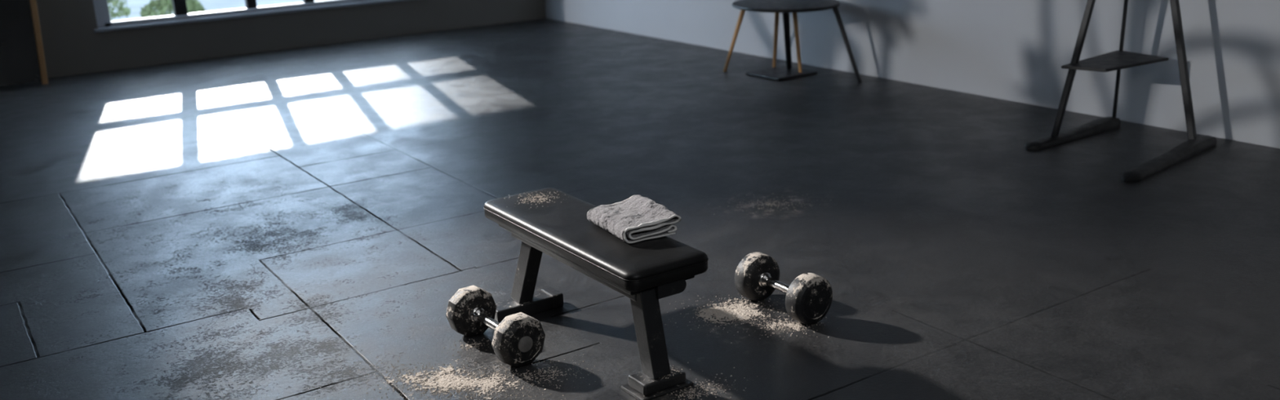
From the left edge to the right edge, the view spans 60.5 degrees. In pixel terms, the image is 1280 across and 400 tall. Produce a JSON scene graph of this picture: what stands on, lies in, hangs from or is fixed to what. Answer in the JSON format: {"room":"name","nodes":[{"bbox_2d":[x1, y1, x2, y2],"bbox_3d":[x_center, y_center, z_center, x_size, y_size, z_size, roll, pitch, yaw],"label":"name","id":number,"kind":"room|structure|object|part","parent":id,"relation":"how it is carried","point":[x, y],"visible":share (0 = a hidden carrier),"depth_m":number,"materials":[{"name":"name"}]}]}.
{"room":"gym","nodes":[
{"label":"gym","id":0,"kind":"room"},
{"bbox_2d":[29,0,546,78],"bbox_3d":[-5.564,-3.062,10.742,10.220,3.600,0.250,-13,20,-32],"label":"wall","id":1,"kind":"structure","parent":0,"point":[71,45],"depth_m":11.82,"materials":[{"name":"grey paint"}]},
{"bbox_2d":[93,0,408,32],"bbox_3d":[-4.062,-3.025,11.717,3.600,2.050,0.220,-13,20,-32],"label":"window","id":2,"kind":"structure","parent":1,"relation":"in","point":[180,6],"depth_m":11.62,"materials":[{"name":"white paint"}]},
{"bbox_2d":[0,17,1279,399],"bbox_3d":[-1.173,0.417,5.074,10.720,0.120,15.750,-13,20,-32],"label":"floor","id":3,"kind":"structure","parent":0,"point":[233,227],"depth_m":5.66,"materials":[{"name":"black rubber"}]},
{"bbox_2d":[0,0,48,86],"bbox_3d":[-6.320,-1.890,9.906,1.591,1.902,0.050,-13,20,-32],"label":"mirror","id":4,"kind":"object","parent":3,"relation":"on","point":[19,62],"visible":1,"depth_m":10.34,"materials":[{"name":"brown wood"}]},
{"bbox_3d":[-5.716,-2.030,10.289,0.135,1.902,0.050,-13,20,-32],"label":"post","id":5,"kind":"part","parent":4,"relation":"part of","materials":[{"name":"brown wood"}]},
{"bbox_2d":[307,346,590,399],"bbox_3d":[-0.635,0.663,3.972,1.135,0.004,0.615,0,17,7],"label":"powder","id":6,"kind":"object","parent":3,"relation":"on","point":[445,380],"visible":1,"depth_m":3.99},
{"bbox_2d":[441,337,492,355],"bbox_3d":[-0.648,0.561,4.314,0.286,0.003,0.231,-13,20,-32],"label":"powder","id":7,"kind":"object","parent":3,"relation":"on","point":[477,344],"visible":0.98,"depth_m":4.29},
{"bbox_2d":[445,284,545,368],"bbox_3d":[-0.562,0.482,4.232,0.202,0.193,0.477,-14,20,-34],"label":"dumbbell","id":8,"kind":"object","parent":3,"relation":"on","point":[518,340],"visible":1,"depth_m":4.09,"materials":[{"name":"metal"}]},
{"bbox_3d":[-0.562,0.482,4.232,0.036,0.036,0.278,-14,20,-34],"label":"handle","id":9,"kind":"part","parent":8,"relation":"part of","materials":[{"name":"silver metal"}]},
{"bbox_2d":[479,354,595,395],"bbox_3d":[-0.347,0.640,4.014,0.471,0.003,0.284,-6,17,-11],"label":"powder","id":10,"kind":"object","parent":3,"relation":"on","point":[555,371],"visible":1,"depth_m":4.01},
{"bbox_2d":[483,187,708,399],"bbox_3d":[-0.220,0.323,4.270,0.443,0.452,1.213,-13,20,-32],"label":"weight bench","id":11,"kind":"object","parent":3,"relation":"on","point":[646,272],"visible":0.98,"depth_m":3.98,"materials":[{"name":"black leather"}]},
{"bbox_3d":[-0.463,0.280,4.531,0.110,0.326,0.146,-13,20,-32],"label":"leg","id":12,"kind":"part","parent":11,"relation":"part of","materials":[{"name":"black metal"}]},
{"bbox_2d":[506,191,565,208],"bbox_3d":[-0.443,-0.003,4.590,0.296,0.003,0.264,-13,20,-32],"label":"powder","id":13,"kind":"object","parent":11,"relation":"on","point":[543,194],"visible":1,"depth_m":4.60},
{"bbox_3d":[-0.238,0.227,4.218,0.095,0.038,0.940,-13,20,-32],"label":"rail","id":14,"kind":"part","parent":11,"relation":"part of","materials":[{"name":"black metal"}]},
{"bbox_2d":[586,195,681,243],"bbox_3d":[-0.028,0.063,4.161,0.244,0.092,0.331,-11,19,-26],"label":"folded towel","id":15,"kind":"object","parent":11,"relation":"on","point":[637,218],"visible":1,"depth_m":4.09,"materials":[{"name":"grey fabric"}]},
{"bbox_3d":[0.034,0.465,3.860,0.072,0.323,0.144,-13,20,-32],"label":"leg","id":16,"kind":"part","parent":11,"relation":"part of","materials":[{"name":"black metal"}]},
{"bbox_2d":[648,362,688,382],"bbox_3d":[0.103,0.608,3.878,0.205,0.003,0.074,-13,20,-32],"label":"powder","id":17,"kind":"object","parent":11,"relation":"on","point":[687,362],"visible":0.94,"depth_m":3.87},
{"bbox_2d":[665,367,746,399],"bbox_3d":[0.198,0.666,3.853,0.476,0.003,0.297,-13,20,-32],"label":"powder","id":18,"kind":"object","parent":3,"relation":"on","point":[706,390],"visible":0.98,"depth_m":3.84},
{"bbox_2d":[664,292,783,342],"bbox_3d":[0.363,0.452,4.540,0.633,0.004,0.637,-13,20,-32],"label":"powder","id":19,"kind":"object","parent":3,"relation":"on","point":[739,311],"visible":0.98,"depth_m":4.50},
{"bbox_2d":[709,191,845,214],"bbox_3d":[0.747,0.006,5.964,0.799,0.004,0.419,-13,20,-32],"label":"powder","id":20,"kind":"object","parent":3,"relation":"on","point":[768,204],"visible":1,"depth_m":5.92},
{"bbox_2d":[734,252,832,324],"bbox_3d":[0.582,0.357,4.487,0.200,0.200,0.411,-13,20,-32],"label":"dumbbell","id":21,"kind":"object","parent":3,"relation":"on","point":[809,296],"visible":1,"depth_m":4.37,"materials":[{"name":"rubber"}]},
{"bbox_3d":[0.582,0.357,4.487,0.036,0.036,0.232,-13,20,-32],"label":"handle","id":22,"kind":"part","parent":21,"relation":"part of","materials":[{"name":"silver metal"}]},
{"bbox_2d":[747,312,828,343],"bbox_3d":[0.561,0.502,4.346,0.420,0.004,0.336,-5,17,-9],"label":"powder","id":23,"kind":"object","parent":3,"relation":"on","point":[795,326],"visible":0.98,"depth_m":4.36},
{"bbox_2d":[723,0,862,83],"bbox_3d":[1.263,-1.358,9.330,0.904,0.641,1.015,-6,17,-13],"label":"side table","id":24,"kind":"object","parent":3,"relation":"on","point":[776,6],"visible":1,"depth_m":9.33,"materials":[{"name":"black paint"}]},
{"bbox_3d":[0.829,-1.415,9.608,0.041,0.623,0.285,-17,22,-40],"label":"leg","id":25,"kind":"part","parent":24,"relation":"part of","materials":[{"name":"brown wood"}]},
{"bbox_3d":[1.200,-1.446,9.659,0.042,0.622,0.259,-2,17,0],"label":"leg","id":26,"kind":"part","parent":24,"relation":"part of","materials":[{"name":"brown wood"}]},
{"bbox_3d":[1.229,-1.104,9.545,0.440,0.022,0.440,-13,20,-32],"label":"plate","id":27,"kind":"part","parent":24,"relation":"part of","materials":[{"name":"black paint"}]},
{"bbox_3d":[1.272,-1.409,9.492,0.059,0.614,0.345,2,17,13],"label":"leg","id":28,"kind":"part","parent":24,"relation":"part of","materials":[{"name":"black paint"}]},
{"bbox_3d":[1.340,-1.366,9.378,0.042,0.616,0.133,12,22,40],"label":"leg","id":29,"kind":"part","parent":24,"relation":"part of","materials":[{"name":"brown wood"}]},
{"bbox_3d":[1.707,-1.275,9.029,0.262,0.623,0.040,8,19,30],"label":"leg","id":30,"kind":"part","parent":24,"relation":"part of","materials":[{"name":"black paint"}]},
{"bbox_2d":[1024,0,1217,182],"bbox_3d":[2.900,-1.032,6.473,1.161,1.530,0.914,-13,20,-32],"label":"stand","id":31,"kind":"object","parent":3,"relation":"on","point":[1118,60],"visible":1,"depth_m":6.71,"materials":[{"name":"black paint"}]},
{"bbox_2d":[1061,49,1168,71],"bbox_3d":[2.938,-0.862,6.838,0.718,0.018,0.384,-13,20,-32],"label":"shelf","id":32,"kind":"object","parent":31,"relation":"attached to","point":[1117,60],"depth_m":6.78,"materials":[{"name":"black metal"}]},
{"bbox_2d":[544,0,1279,148],"bbox_3d":[3.097,-2.366,7.284,0.250,3.600,15.750,-13,20,-32],"label":"wall","id":33,"kind":"structure","parent":0,"point":[1016,51],"depth_m":7.93,"materials":[{"name":"grey paint"}]},
{"label":"outside","id":34,"kind":"structure","parent":0,"visible":0},
{"bbox_2d":[107,0,319,20],"bbox_3d":[-19.566,-8.446,37.361,70.000,0.200,59.150,-13,20,-32],"label":"yard","id":35,"kind":"structure","parent":34,"point":[135,5],"depth_m":17.93,"materials":[{"name":"green plant"}]},
{"bbox_2d":[106,0,130,20],"bbox_3d":[-7.026,-2.405,13.936,1.011,0.820,1.028,-13,20,-32],"label":"shrub","id":36,"kind":"object","parent":35,"relation":"on","point":[126,11],"visible":0.23,"depth_m":13.94,"materials":[{"name":"green plant"}]},
{"bbox_2d":[139,0,206,17],"bbox_3d":[-6.321,-2.542,14.878,0.858,0.488,0.880,-13,20,-32],"label":"shrub","id":37,"kind":"object","parent":35,"relation":"on","point":[161,6],"visible":0.55,"depth_m":14.68,"materials":[{"name":"green plant"}]},
{"bbox_2d":[111,0,322,21],"bbox_3d":[-4.170,-1.944,12.550,11.000,0.510,0.600,-13,20,-32],"label":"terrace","id":38,"kind":"object","parent":35,"relation":"on","point":[319,0],"depth_m":12.33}
]}

